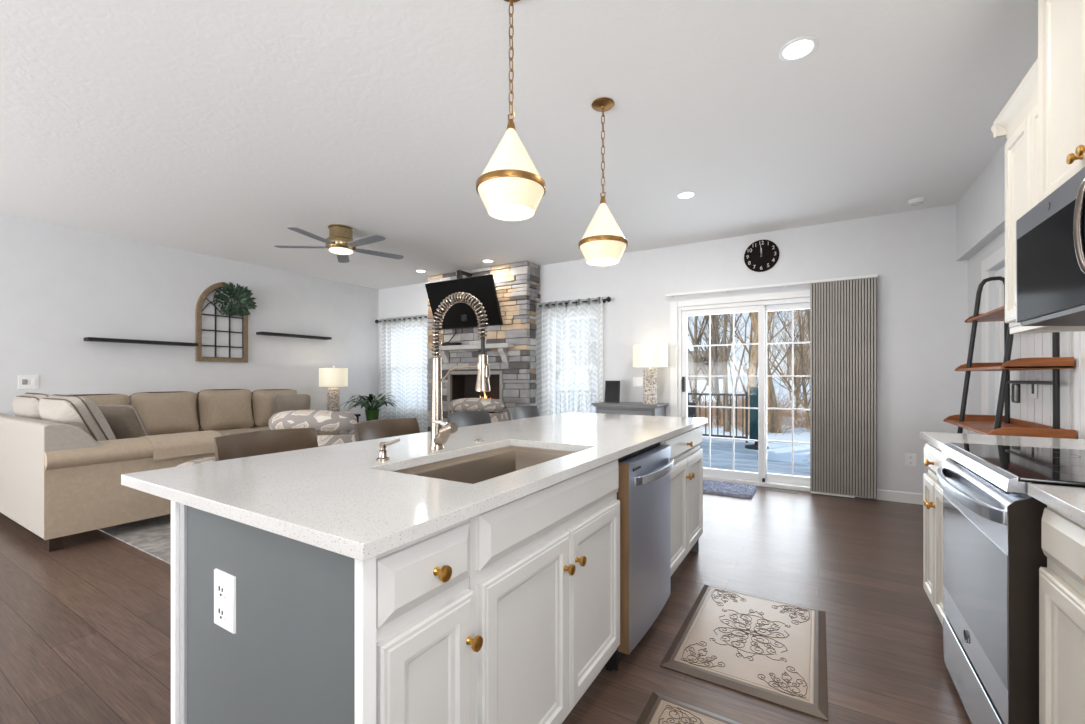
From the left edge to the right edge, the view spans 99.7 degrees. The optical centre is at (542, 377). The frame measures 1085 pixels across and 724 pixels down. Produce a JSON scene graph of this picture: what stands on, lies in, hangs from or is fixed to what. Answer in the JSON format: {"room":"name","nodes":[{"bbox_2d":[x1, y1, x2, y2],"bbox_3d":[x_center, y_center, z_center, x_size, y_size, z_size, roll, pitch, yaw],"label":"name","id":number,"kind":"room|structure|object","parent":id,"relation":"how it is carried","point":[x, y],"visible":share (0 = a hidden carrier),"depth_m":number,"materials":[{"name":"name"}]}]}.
{"room":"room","nodes":[
{"label":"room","id":0,"kind":"room"},
{"bbox_2d":[0,214,377,432],"bbox_3d":[-5.727,-0.195,3.758,0.150,2.770,10.820,0,0,31],"label":"wall","id":1,"kind":"structure","parent":0,"point":[60,286],"depth_m":5.43,"materials":[{"name":"paint"}]},
{"bbox_2d":[18,375,38,388],"bbox_3d":[-5.136,0.045,4.578,0.014,0.140,0.140,0,0,31],"label":"switch plate","id":2,"kind":"object","parent":1,"relation":"attached to","point":[24,381],"visible":1,"depth_m":4.58,"materials":[{"name":"white plastic"}]},
{"bbox_2d":[84,337,197,345],"bbox_3d":[-4.610,-0.410,5.314,0.154,0.036,1.003,0,0,31],"label":"floating shelf","id":3,"kind":"object","parent":1,"relation":"attached to","point":[94,339],"visible":1,"depth_m":5.21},
{"bbox_2d":[195,282,247,362],"bbox_3d":[-4.226,-0.733,6.056,0.044,1.055,0.605,0,0,31],"label":"window","id":4,"kind":"structure","parent":1,"relation":"in","point":[198,313],"depth_m":5.98,"materials":[{"name":"brown wood"}]},
{"bbox_2d":[202,287,243,357],"bbox_3d":[-4.230,-0.729,6.058,0.024,0.952,0.522,0,0,31],"label":"iron grille","id":5,"kind":"object","parent":4,"relation":"attached to","point":[207,291],"depth_m":5.99,"materials":[{"name":"black metal"}]},
{"bbox_2d":[213,282,256,317],"bbox_3d":[-4.072,-1.039,6.102,0.156,0.457,0.543,0,0,31],"label":"bunch","id":6,"kind":"object","parent":4,"relation":"hanging from","point":[244,295],"visible":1,"depth_m":6.10,"materials":[{"name":"green plant"}]},
{"bbox_2d":[256,332,331,339],"bbox_3d":[-3.683,-0.620,6.850,0.154,0.036,1.065,0,0,31],"label":"floating shelf","id":7,"kind":"object","parent":1,"relation":"attached to","point":[257,333],"visible":1,"depth_m":6.74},
{"bbox_2d":[0,486,971,723],"bbox_3d":[-2.272,1.250,1.674,8.220,0.120,10.820,0,0,31],"label":"floor","id":8,"kind":"structure","parent":0,"point":[85,625],"depth_m":2.23,"materials":[{"name":"wood"}]},
{"bbox_2d":[98,514,170,564],"bbox_3d":[-1.952,1.185,4.459,3.250,0.010,3.080,0,0,31],"label":"area rug","id":9,"kind":"object","parent":8,"relation":"on","point":[152,536],"visible":0.04,"depth_m":3.44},
{"bbox_2d":[177,456,215,466],"bbox_3d":[-2.328,0.890,3.343,0.580,0.600,0.580,0,0,31],"label":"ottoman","id":10,"kind":"object","parent":9,"relation":"on","point":[207,459],"visible":0.09,"depth_m":3.26,"materials":[{"name":"beige fabric"}]},
{"bbox_2d":[268,410,356,446],"bbox_3d":[-1.854,0.723,3.967,0.860,0.934,0.834,0,0,1],"label":"armchair","id":11,"kind":"object","parent":9,"relation":"on","point":[320,420],"visible":0.25,"depth_m":3.61,"materials":[{"name":"grey fabric"}]},
{"bbox_2d":[0,389,337,551],"bbox_3d":[-3.477,0.663,4.959,2.322,1.054,3.100,0,0,31],"label":"sectional sofa","id":12,"kind":"object","parent":8,"relation":"on","point":[62,463],"visible":0.81,"depth_m":3.46,"materials":[{"name":"beige fabric"}]},
{"bbox_2d":[12,394,51,419],"bbox_3d":[-4.436,0.395,4.107,0.771,0.510,0.360,0,0,31],"label":"cushion","id":13,"kind":"object","parent":12,"relation":"on","point":[25,405],"depth_m":3.88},
{"bbox_2d":[38,395,115,440],"bbox_3d":[-3.734,0.395,3.683,0.771,0.510,0.360,0,0,31],"label":"cushion","id":14,"kind":"object","parent":12,"relation":"on","point":[79,411],"depth_m":3.47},
{"bbox_2d":[82,394,129,405],"bbox_3d":[-4.583,0.415,4.598,0.322,0.483,0.675,0,0,31],"label":"cushion","id":15,"kind":"object","parent":12,"relation":"on","point":[98,399],"depth_m":4.69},
{"bbox_2d":[98,405,148,438],"bbox_3d":[-3.832,0.435,4.180,0.409,0.383,0.242,0,0,10],"label":"throw pillow","id":16,"kind":"object","parent":12,"relation":"on","point":[125,421],"visible":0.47,"depth_m":4.09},
{"bbox_2d":[129,392,198,435],"bbox_3d":[-4.250,0.410,5.151,0.324,0.492,0.608,0,0,31],"label":"cushion","id":17,"kind":"object","parent":12,"relation":"on","point":[160,412],"depth_m":5.07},
{"bbox_2d":[196,389,253,430],"bbox_3d":[-3.930,0.403,5.682,0.325,0.506,0.588,0,0,31],"label":"cushion","id":18,"kind":"object","parent":12,"relation":"on","point":[216,409],"depth_m":5.56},
{"bbox_2d":[217,428,264,435],"bbox_3d":[-3.704,0.713,5.534,0.700,0.145,0.570,0,0,31],"label":"seat cushion","id":19,"kind":"object","parent":12,"relation":"on","point":[223,431],"depth_m":5.53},
{"bbox_2d":[251,389,296,426],"bbox_3d":[-3.620,0.410,6.195,0.324,0.491,0.588,0,0,31],"label":"cushion","id":20,"kind":"object","parent":12,"relation":"on","point":[262,401],"depth_m":5.97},
{"bbox_2d":[250,426,318,433],"bbox_3d":[-3.405,0.713,6.030,0.700,0.145,0.570,0,0,31],"label":"seat cushion","id":21,"kind":"object","parent":12,"relation":"on","point":[256,427],"depth_m":5.89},
{"bbox_2d":[273,394,310,414],"bbox_3d":[-3.354,0.430,6.134,0.446,0.418,0.203,0,0,-38],"label":"throw pillow","id":22,"kind":"object","parent":12,"relation":"on","point":[282,402],"visible":0.48,"depth_m":6.05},
{"bbox_2d":[214,428,317,460],"bbox_3d":[-1.118,0.722,2.048,0.520,0.938,0.450,0,0,31],"label":"bar stool","id":23,"kind":"object","parent":8,"relation":"on","point":[254,443],"visible":0.2,"depth_m":2.14,"materials":[{"name":"brown leather"}]},
{"bbox_2d":[171,501,375,723],"bbox_3d":[-0.622,0.750,1.003,0.758,0.881,0.045,0,0,31],"label":"island end panel","id":24,"kind":"object","parent":8,"relation":"on","point":[302,650],"visible":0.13,"depth_m":0.97,"materials":[{"name":"grey paint"}]},
{"bbox_2d":[214,568,235,633],"bbox_3d":[-0.737,0.516,1.057,0.092,0.128,0.012,0,0,31],"label":"power outlet","id":25,"kind":"object","parent":24,"relation":"attached to","point":[224,583],"visible":1,"depth_m":1.05,"materials":[{"name":"white plastic"}]},
{"bbox_2d":[217,582,225,598],"bbox_3d":[-0.738,0.490,1.055,0.037,0.037,0.004,0,0,31],"label":"socket","id":26,"kind":"object","parent":25,"relation":"attached to","point":[221,586],"depth_m":1.05,"materials":[{"name":"white plastic"}]},
{"bbox_2d":[217,604,225,620],"bbox_3d":[-0.738,0.542,1.055,0.037,0.037,0.004,0,0,31],"label":"socket","id":27,"kind":"object","parent":25,"relation":"attached to","point":[221,608],"depth_m":1.05,"materials":[{"name":"white plastic"}]},
{"bbox_2d":[354,418,419,441],"bbox_3d":[-0.761,0.722,2.639,0.520,0.938,0.450,0,0,31],"label":"bar stool","id":28,"kind":"object","parent":8,"relation":"on","point":[380,428],"visible":0.16,"depth_m":2.74,"materials":[{"name":"brown leather"}]},
{"bbox_2d":[121,412,706,560],"bbox_3d":[-0.041,0.291,2.207,1.057,0.030,2.743,0,0,31],"label":"countertop","id":29,"kind":"structure","parent":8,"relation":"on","point":[338,498],"depth_m":1.23,"materials":[{"name":"stone"}]},
{"bbox_2d":[376,438,399,460],"bbox_3d":[-0.516,0.239,1.523,0.081,0.075,0.045,0,0,31],"label":"soap dispenser","id":30,"kind":"object","parent":29,"relation":"on","point":[382,456],"visible":1,"depth_m":1.52,"materials":[{"name":"silver metal"}]},
{"bbox_2d":[430,292,489,449],"bbox_3d":[-0.315,-0.021,1.704,0.280,0.595,0.069,0,0,31],"label":"kitchen faucet","id":31,"kind":"object","parent":29,"relation":"on","point":[441,430],"visible":1,"depth_m":1.72,"materials":[{"name":"silver metal"}]},
{"bbox_2d":[393,446,575,483],"bbox_3d":[-0.163,0.426,1.621,0.457,0.238,0.798,0,0,31],"label":"sink","id":32,"kind":"object","parent":29,"relation":"in","point":[474,468],"visible":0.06,"depth_m":1.86,"materials":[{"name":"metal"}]},
{"bbox_2d":[376,519,482,723],"bbox_3d":[-0.471,0.750,1.078,0.654,0.880,0.268,0,0,31],"label":"base cabinet","id":33,"kind":"object","parent":8,"relation":"on","point":[425,643],"visible":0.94,"depth_m":0.92,"materials":[{"name":"white paint"}]},
{"bbox_2d":[447,411,490,427],"bbox_3d":[-0.377,0.722,3.276,0.520,0.938,0.450,0,0,31],"label":"bar stool","id":34,"kind":"object","parent":8,"relation":"on","point":[464,418],"visible":0.21,"depth_m":3.41,"materials":[{"name":"grey leather"}]},
{"bbox_2d":[449,398,508,422],"bbox_3d":[-0.801,0.723,6.108,0.860,0.934,0.834,0,0,7],"label":"armchair","id":35,"kind":"object","parent":8,"relation":"on","point":[464,404],"visible":0.27,"depth_m":5.76,"materials":[{"name":"grey fabric"}]},
{"bbox_2d":[427,261,540,431],"bbox_3d":[-0.963,-0.194,6.723,1.894,2.768,0.518,0,0,31],"label":"fireplace","id":36,"kind":"object","parent":8,"relation":"on","point":[510,347],"visible":0.36,"depth_m":6.39,"materials":[{"name":"stone"}]},
{"bbox_2d":[425,270,502,342],"bbox_3d":[-1.146,-0.998,6.540,1.284,1.024,0.321,0,0,31],"label":"television","id":37,"kind":"object","parent":36,"relation":"attached to","point":[459,315],"visible":0.92,"depth_m":6.46,"materials":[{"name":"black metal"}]},
{"bbox_2d":[507,406,539,419],"bbox_3d":[-0.005,0.722,3.892,0.520,0.938,0.450,0,0,31],"label":"bar stool","id":38,"kind":"object","parent":8,"relation":"on","point":[517,412],"visible":0.19,"depth_m":4.01,"materials":[{"name":"grey leather"}]},
{"bbox_2d":[469,459,619,723],"bbox_3d":[-0.169,0.750,1.578,0.654,0.880,0.896,0,0,31],"label":"base cabinet","id":39,"kind":"object","parent":8,"relation":"on","point":[544,579],"visible":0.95,"depth_m":1.32,"materials":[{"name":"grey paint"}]},
{"bbox_2d":[591,402,668,415],"bbox_3d":[1.055,0.749,5.521,0.807,0.882,0.456,0,0,31],"label":"dresser","id":40,"kind":"object","parent":8,"relation":"on","point":[626,408],"visible":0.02,"depth_m":5.35,"materials":[{"name":"grey paint"}]},
{"bbox_2d":[604,381,619,402],"bbox_3d":[0.852,0.172,5.574,0.184,0.268,0.065,0,0,25],"label":"photo frame","id":41,"kind":"object","parent":40,"relation":"on","point":[612,388],"visible":1,"depth_m":5.57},
{"bbox_2d":[633,341,667,403],"bbox_3d":[1.266,-0.061,5.391,0.400,0.738,0.400,0,0,31],"label":"table lamp","id":42,"kind":"object","parent":40,"relation":"on","point":[650,355],"visible":1,"depth_m":5.27,"materials":[{"name":"white fabric"}]},
{"bbox_2d":[605,442,673,670],"bbox_3d":[0.259,0.757,2.205,0.666,0.865,0.613,0,0,31],"label":"dishwasher","id":43,"kind":"object","parent":8,"relation":"on","point":[644,490],"visible":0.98,"depth_m":1.94,"materials":[{"name":"metal"}]},
{"bbox_2d":[660,426,702,575],"bbox_3d":[0.609,0.750,2.868,0.654,0.880,0.868,0,0,31],"label":"base cabinet","id":44,"kind":"object","parent":8,"relation":"on","point":[687,471],"visible":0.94,"depth_m":2.68,"materials":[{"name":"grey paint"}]},
{"bbox_2d":[636,691,741,723],"bbox_3d":[0.437,1.180,1.194,0.585,0.020,0.895,0,0,31],"label":"kitchen mat","id":45,"kind":"object","parent":8,"relation":"on","point":[659,709],"visible":1,"depth_m":1.59,"materials":[{"name":"beige rubber"}]},
{"bbox_2d":[703,480,757,498],"bbox_3d":[1.817,1.173,4.930,0.868,0.033,0.528,0,0,31],"label":"rug","id":46,"kind":"object","parent":8,"relation":"on","point":[748,491],"visible":0.62,"depth_m":4.77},
{"bbox_2d":[660,584,827,721],"bbox_3d":[0.958,1.180,2.103,0.588,0.020,0.860,0,0,31],"label":"kitchen mat","id":47,"kind":"object","parent":8,"relation":"on","point":[765,649],"visible":1,"depth_m":1.98,"materials":[{"name":"beige rubber"}]},
{"bbox_2d":[923,442,950,625],"bbox_3d":[2.067,0.750,1.928,0.712,0.880,0.531,0,0,31],"label":"base cabinet","id":48,"kind":"object","parent":8,"relation":"on","point":[934,458],"visible":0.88,"depth_m":2.11,"materials":[{"name":"beige paint"}]},
{"bbox_2d":[920,432,1084,449],"bbox_3d":[2.082,0.291,1.925,0.691,0.030,0.553,0,0,31],"label":"countertop","id":49,"kind":"structure","parent":48,"relation":"on","point":[937,439],"depth_m":2.01,"materials":[{"name":"stone"}]},
{"bbox_2d":[943,276,1075,438],"bbox_3d":[2.845,0.249,2.885,0.368,1.884,1.040,0,0,31],"label":"ladder shelf","id":50,"kind":"object","parent":8,"relation":"on","point":[997,424],"visible":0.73,"depth_m":2.59,"materials":[{"name":"wood"}]},
{"bbox_2d":[964,306,1004,322],"bbox_3d":[2.905,-0.426,2.849,0.229,0.060,0.960,0,0,31],"label":"shelf","id":51,"kind":"object","parent":50,"relation":"on","point":[998,314],"depth_m":3.07,"materials":[{"name":"brown wood"}]},
{"bbox_2d":[943,414,1075,438],"bbox_3d":[2.858,0.299,2.877,0.339,0.060,1.040,0,0,31],"label":"shelf","id":52,"kind":"object","parent":50,"relation":"on","point":[981,424],"depth_m":2.74,"materials":[{"name":"brown wood"}]},
{"bbox_2d":[954,357,1073,370],"bbox_3d":[2.883,-0.076,2.862,0.279,0.060,1.000,0,0,31],"label":"shelf","id":53,"kind":"object","parent":50,"relation":"on","point":[1043,363],"depth_m":2.47,"materials":[{"name":"brown wood"}]},
{"bbox_2d":[937,442,1084,723],"bbox_3d":[1.711,0.726,1.379,0.754,0.927,0.758,0,0,31],"label":"range","id":54,"kind":"object","parent":8,"relation":"on","point":[993,555],"visible":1,"depth_m":1.36,"materials":[{"name":"metal"}]},
{"bbox_2d":[950,442,1084,486],"bbox_3d":[1.744,0.269,1.360,0.678,0.012,0.758,0,0,31],"label":"cooktop","id":55,"kind":"object","parent":54,"relation":"in","point":[1022,465],"depth_m":1.42,"materials":[{"name":"black ceramic"}]},
{"bbox_2d":[1039,505,1084,723],"bbox_3d":[1.352,0.750,0.715,0.684,0.880,0.720,0,0,31],"label":"base cabinet","id":56,"kind":"object","parent":8,"relation":"on","point":[1062,583],"visible":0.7,"depth_m":1.07,"materials":[{"name":"beige paint"}]},
{"bbox_2d":[1028,483,1084,525],"bbox_3d":[1.359,0.291,0.704,0.667,0.030,0.750,0,0,31],"label":"countertop","id":57,"kind":"structure","parent":56,"relation":"on","point":[1069,501],"depth_m":1.07,"materials":[{"name":"stone"}]},
{"bbox_3d":[-3.168,0.875,6.945,0.560,0.630,0.540,0,0,31],"label":"end table","id":58,"kind":"object","parent":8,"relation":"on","visible":0},
{"bbox_2d":[319,365,347,410],"bbox_3d":[-3.168,0.188,6.945,0.400,0.745,0.400,0,0,31],"label":"table lamp","id":59,"kind":"object","parent":58,"relation":"on","point":[333,377],"visible":0.88,"depth_m":6.84,"materials":[{"name":"white fabric"}]},
{"bbox_3d":[-2.664,0.943,7.161,0.310,0.496,0.319,0,0,31],"label":"plant stand","id":60,"kind":"object","parent":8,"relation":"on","visible":0},
{"bbox_2d":[342,391,401,420],"bbox_3d":[-2.629,0.459,7.147,0.860,0.473,0.883,0,0,31],"label":"potted plant","id":61,"kind":"object","parent":60,"relation":"on","point":[371,413],"visible":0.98,"depth_m":7.08,"materials":[{"name":"green plant"}]},
{"bbox_2d":[0,0,1037,288],"bbox_3d":[-2.272,-1.640,1.674,8.220,0.120,10.820,0,0,31],"label":"ceiling","id":62,"kind":"structure","parent":0,"point":[215,128],"depth_m":2.73,"materials":[{"name":"white"}]},
{"bbox_2d":[274,224,403,262],"bbox_3d":[-2.090,-1.446,4.809,1.250,0.268,1.296,0,0,31],"label":"ceiling fan","id":63,"kind":"object","parent":62,"relation":"hanging from","point":[340,241],"visible":1,"depth_m":4.74,"materials":[{"name":"gold metal"}]},
{"bbox_2d":[476,0,545,220],"bbox_3d":[-0.127,-1.123,1.855,0.282,0.913,0.282,0,0,42],"label":"pendant light","id":64,"kind":"object","parent":62,"relation":"hanging from","point":[510,187],"visible":1,"depth_m":1.78,"materials":[{"name":"glass"}]},
{"bbox_2d":[489,204,532,217],"bbox_3d":[-0.127,-0.679,1.855,0.184,0.008,0.184,0,0,31],"label":"diffuser","id":65,"kind":"object","parent":64,"relation":"attached to","point":[495,210],"depth_m":1.85,"materials":[{"name":"beige"}]},
{"bbox_2d":[578,97,627,265],"bbox_3d":[0.349,-1.123,2.645,0.282,0.913,0.282,0,0,20],"label":"pendant light","id":66,"kind":"object","parent":62,"relation":"hanging from","point":[603,243],"visible":1,"depth_m":2.58,"materials":[{"name":"glass"}]},
{"bbox_2d":[588,258,617,263],"bbox_3d":[0.349,-0.679,2.645,0.184,0.008,0.184,0,0,31],"label":"diffuser","id":67,"kind":"object","parent":66,"relation":"attached to","point":[590,260],"depth_m":2.64,"materials":[{"name":"beige"}]},
{"bbox_2d":[676,191,695,198],"bbox_3d":[1.243,-1.577,3.965,0.170,0.007,0.170,0,0,31],"label":"recessed light","id":68,"kind":"object","parent":62,"relation":"in","point":[686,194],"visible":1,"depth_m":3.96,"materials":[{"name":"white plastic"}]},
{"bbox_2d":[778,36,818,61],"bbox_3d":[1.228,-1.577,2.203,0.170,0.007,0.170,0,0,31],"label":"recessed light","id":69,"kind":"object","parent":62,"relation":"in","point":[799,48],"visible":1,"depth_m":2.20,"materials":[{"name":"white plastic"}]},
{"bbox_2d":[908,197,925,205],"bbox_3d":[3.334,-1.561,4.077,0.128,0.038,0.128,0,0,31],"label":"smoke detector","id":70,"kind":"object","parent":62,"relation":"attached to","point":[916,201],"visible":1,"depth_m":4.04,"materials":[{"name":"white plastic"}]},
{"bbox_2d":[378,204,967,493],"bbox_3d":[0.484,-0.195,6.242,7.920,2.770,0.150,0,0,31],"label":"wall","id":71,"kind":"structure","parent":0,"point":[922,288],"depth_m":4.52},
{"bbox_2d":[375,316,426,322],"bbox_3d":[-2.327,-0.990,7.777,1.436,0.070,0.124,0,0,31],"label":"curtain rod","id":72,"kind":"object","parent":71,"relation":"attached to","point":[376,321],"visible":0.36,"depth_m":7.83,"materials":[{"name":"black metal"}]},
{"bbox_2d":[379,317,403,418],"bbox_3d":[-2.611,0.066,7.916,0.610,2.188,0.079,0,0,31],"label":"sheer curtain","id":73,"kind":"object","parent":72,"relation":"hanging from","point":[391,332],"visible":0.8,"depth_m":7.89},
{"bbox_2d":[403,314,429,432],"bbox_3d":[-2.093,0.066,7.604,0.640,2.188,0.075,0,0,31],"label":"sheer curtain","id":74,"kind":"object","parent":72,"relation":"hanging from","point":[415,337],"visible":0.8,"depth_m":7.63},
{"bbox_2d":[539,297,610,306],"bbox_3d":[0.336,-0.995,6.171,1.276,0.070,0.124,0,0,31],"label":"curtain rod","id":75,"kind":"object","parent":71,"relation":"attached to","point":[608,299],"visible":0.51,"depth_m":5.98,"materials":[{"name":"black metal"}]},
{"bbox_2d":[536,300,564,415],"bbox_3d":[0.086,0.064,6.290,0.510,2.193,0.079,0,0,31],"label":"sheer curtain","id":76,"kind":"object","parent":75,"relation":"hanging from","point":[550,320],"visible":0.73,"depth_m":6.27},
{"bbox_2d":[565,297,602,412],"bbox_3d":[0.528,0.064,6.025,0.580,2.193,0.076,0,0,31],"label":"sheer curtain","id":77,"kind":"object","parent":75,"relation":"hanging from","point":[583,321],"visible":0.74,"depth_m":6.02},
{"bbox_2d":[744,240,778,271],"bbox_3d":[2.384,-1.327,4.990,0.350,0.350,0.030,0,0,31],"label":"wall clock","id":78,"kind":"object","parent":71,"relation":"attached to","point":[761,255],"visible":1,"depth_m":4.98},
{"bbox_2d":[670,290,871,498],"bbox_3d":[2.410,0.140,5.040,1.980,2.100,0.199,0,0,31],"label":"door","id":79,"kind":"structure","parent":71,"relation":"in","point":[680,311],"depth_m":5.09,"materials":[{"name":"white paint"}]},
{"bbox_2d":[666,274,877,497],"bbox_3d":[2.361,0.091,4.955,2.045,2.173,0.114,0,0,31],"label":"vertical blind","id":80,"kind":"object","parent":71,"relation":"attached to","point":[843,311],"visible":1,"depth_m":4.53,"materials":[{"name":"grey fabric"}]},
{"bbox_2d":[872,489,922,504],"bbox_3d":[0.441,1.140,6.171,7.920,0.100,0.016,0,0,31],"label":"baseboard","id":81,"kind":"structure","parent":71,"relation":"attached to","point":[887,495],"depth_m":4.37,"materials":[{"name":"white paint"}]},
{"bbox_2d":[905,453,915,465],"bbox_3d":[3.487,0.780,4.336,0.085,0.120,0.012,0,0,31],"label":"power outlet","id":82,"kind":"object","parent":71,"relation":"attached to","point":[910,459],"visible":1,"depth_m":4.34,"materials":[{"name":"white plastic"}]},
{"bbox_2d":[956,141,1006,260],"bbox_3d":[3.152,-1.320,3.074,0.078,0.520,2.520,0,0,31],"label":"wall","id":83,"kind":"structure","parent":0,"point":[980,212],"depth_m":3.52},
{"bbox_2d":[968,231,1004,433],"bbox_3d":[1.183,-0.195,-0.410,0.150,2.770,10.820,0,0,31],"label":"wall","id":84,"kind":"structure","parent":0,"point":[974,263],"depth_m":3.83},
{"bbox_2d":[981,245,1027,420],"bbox_3d":[3.348,0.125,3.294,0.100,2.130,0.940,0,0,31],"label":"door","id":85,"kind":"structure","parent":84,"relation":"in","point":[1018,393],"depth_m":3.49,"materials":[{"name":"white paint"}]},
{"bbox_2d":[1031,378,1036,398],"bbox_3d":[3.019,0.068,2.815,0.010,0.125,0.080,0,0,31],"label":"power outlet","id":86,"kind":"object","parent":84,"relation":"attached to","point":[1033,386],"visible":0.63,"depth_m":2.80,"materials":[{"name":"white plastic"}]},
{"bbox_2d":[991,58,1084,333],"bbox_3d":[2.208,-0.709,1.873,0.421,1.012,0.592,0,0,31],"label":"upper cabinet","id":87,"kind":"object","parent":84,"relation":"attached to","point":[1017,121],"visible":0.24,"depth_m":2.04,"materials":[{"name":"beige paint"}]},
{"bbox_2d":[1028,331,1084,438],"bbox_3d":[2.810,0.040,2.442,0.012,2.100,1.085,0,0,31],"label":"backsplash","id":88,"kind":"structure","parent":84,"relation":"attached to","point":[1072,344],"depth_m":2.48,"materials":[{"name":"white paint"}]},
{"bbox_2d":[1038,0,1084,202],"bbox_3d":[1.850,-1.083,1.324,0.467,0.955,0.817,0,0,31],"label":"upper cabinet","id":89,"kind":"object","parent":84,"relation":"attached to","point":[1061,23],"visible":0.93,"depth_m":1.58,"materials":[{"name":"beige paint"}]},
{"bbox_2d":[1016,167,1084,325],"bbox_3d":[1.810,-0.389,1.317,0.521,0.427,0.755,0,0,31],"label":"microwave","id":90,"kind":"object","parent":89,"relation":"attached to","point":[1050,237],"visible":1,"depth_m":1.48,"materials":[{"name":"metal"}]},
{"label":"outside","id":91,"kind":"structure","parent":0,"visible":0},
{"bbox_2d":[700,439,809,476],"bbox_3d":[2.365,1.350,7.793,12.000,0.080,4.410,0,0,31],"label":"deck","id":92,"kind":"object","parent":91,"point":[746,460],"visible":0.09,"depth_m":7.14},
{"bbox_2d":[688,402,696,417],"bbox_3d":[2.183,0.860,7.452,0.544,0.900,0.522,0,0,31],"label":"patio chair","id":93,"kind":"object","parent":92,"relation":"on","point":[691,410],"visible":0.09,"depth_m":7.53,"materials":[{"name":"metal"}]},
{"bbox_2d":[688,392,747,442],"bbox_3d":[1.637,0.800,10.691,5.804,1.020,0.060,0,0,31],"label":"deck railing","id":94,"kind":"object","parent":92,"relation":"on","point":[746,393],"visible":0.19,"depth_m":9.35,"materials":[{"name":"metal"}]},
{"bbox_2d":[745,387,768,449],"bbox_3d":[3.960,0.740,8.472,0.400,1.140,0.400,0,0,31],"label":"patio umbrella","id":95,"kind":"object","parent":92,"relation":"on","point":[753,435],"visible":0.62,"depth_m":8.42,"materials":[{"name":"teal fabric"}]},
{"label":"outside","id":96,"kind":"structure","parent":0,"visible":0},
{"bbox_2d":[688,377,809,462],"bbox_3d":[19.577,0.711,32.453,120.000,2.218,64.300,0,0,31],"label":"ground","id":97,"kind":"structure","parent":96,"point":[779,451],"depth_m":12.41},
{"bbox_2d":[688,315,722,423],"bbox_3d":[4.882,-3.164,15.043,3.730,9.813,3.905,0,0,-24],"label":"bare tree","id":98,"kind":"object","parent":97,"relation":"on","point":[716,382],"visible":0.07,"depth_m":14.73,"materials":[{"name":"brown plant"}]},
{"bbox_2d":[688,335,722,379],"bbox_3d":[17.971,-2.340,56.895,8.600,5.520,6.800,0,0,31],"label":"house","id":99,"kind":"structure","parent":97,"relation":"on","point":[690,360],"depth_m":53.63,"materials":[{"name":"grey"}]},
{"bbox_2d":[688,314,735,416],"bbox_3d":[4.931,-2.919,14.878,3.710,9.322,3.543,0,0,-29],"label":"bare tree","id":100,"kind":"object","parent":97,"relation":"on","point":[698,340],"visible":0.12,"depth_m":14.17,"materials":[{"name":"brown plant"}]},
{"bbox_2d":[691,385,744,419],"bbox_3d":[6.447,0.963,16.944,3.894,1.910,3.256,0,0,-26],"label":"bare shrub","id":101,"kind":"object","parent":97,"relation":"on","point":[714,385],"visible":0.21,"depth_m":17.27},
{"bbox_2d":[690,314,746,373],"bbox_3d":[11.379,-3.596,33.596,6.357,9.678,4.395,0,0,-4],"label":"bare tree","id":102,"kind":"object","parent":97,"relation":"on","point":[734,314],"visible":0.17,"depth_m":33.64,"materials":[{"name":"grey plant"}]},
{"bbox_2d":[697,390,741,427],"bbox_3d":[5.449,1.100,14.019,3.008,1.438,2.652,0,0,-41],"label":"bare shrub","id":103,"kind":"object","parent":97,"relation":"on","point":[721,423],"visible":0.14,"depth_m":14.15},
{"bbox_2d":[688,312,751,431],"bbox_3d":[5.500,-1.804,13.688,3.221,7.093,4.659,0,0,33],"label":"bare tree","id":104,"kind":"object","parent":97,"relation":"on","point":[726,351],"visible":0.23,"depth_m":12.58,"materials":[{"name":"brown plant"}]},
{"bbox_2d":[692,313,809,391],"bbox_3d":[7.200,-2.453,15.572,5.965,8.399,3.914,0,0,40],"label":"bare tree","id":105,"kind":"object","parent":97,"relation":"on","point":[751,331],"visible":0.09,"depth_m":15.82,"materials":[{"name":"beige plant"}]},
{"bbox_2d":[707,387,809,435],"bbox_3d":[6.083,1.033,12.988,2.910,1.577,3.300,0,0,9],"label":"bare shrub","id":106,"kind":"object","parent":97,"relation":"on","point":[789,427],"visible":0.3,"depth_m":12.49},
{"bbox_2d":[718,309,809,429],"bbox_3d":[8.323,-2.103,14.338,5.468,7.699,3.588,0,0,-34],"label":"bare tree","id":107,"kind":"object","parent":97,"relation":"on","point":[801,328],"visible":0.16,"depth_m":14.30,"materials":[{"name":"beige plant"}]},
{"bbox_2d":[750,311,780,432],"bbox_3d":[6.452,-3.828,14.588,4.962,11.173,4.525,0,0,-18],"label":"bare tree","id":108,"kind":"object","parent":97,"relation":"on","point":[771,399],"visible":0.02,"depth_m":12.68,"materials":[{"name":"beige plant"}]},
{"bbox_2d":[744,309,805,434],"bbox_3d":[6.860,-2.937,11.449,3.801,9.385,4.168,0,0,1],"label":"bare tree","id":109,"kind":"object","parent":97,"relation":"on","point":[753,366],"visible":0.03,"depth_m":12.03,"materials":[{"name":"beige plant"}]},
{"bbox_2d":[743,310,808,399],"bbox_3d":[15.258,-2.040,28.144,4.972,7.001,3.263,0,0,-27],"label":"bare tree","id":110,"kind":"object","parent":97,"relation":"on","point":[786,345],"visible":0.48,"depth_m":28.16,"materials":[{"name":"beige plant"}]},
{"bbox_2d":[770,309,809,416],"bbox_3d":[10.396,-1.290,18.661,2.922,6.270,4.453,0,0,-9],"label":"bare tree","id":111,"kind":"object","parent":97,"relation":"on","point":[797,402],"visible":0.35,"depth_m":18.77,"materials":[{"name":"beige plant"}]},
{"bbox_2d":[777,310,809,397],"bbox_3d":[15.360,-2.172,26.776,3.292,7.250,4.762,0,0,24],"label":"bare tree","id":112,"kind":"object","parent":97,"relation":"on","point":[808,348],"visible":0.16,"depth_m":27.89,"materials":[{"name":"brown plant"}]},
{"bbox_2d":[786,331,809,378],"bbox_3d":[33.309,-2.660,52.314,9.600,5.720,6.800,0,0,31],"label":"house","id":113,"kind":"structure","parent":97,"relation":"on","point":[789,331],"depth_m":51.89,"materials":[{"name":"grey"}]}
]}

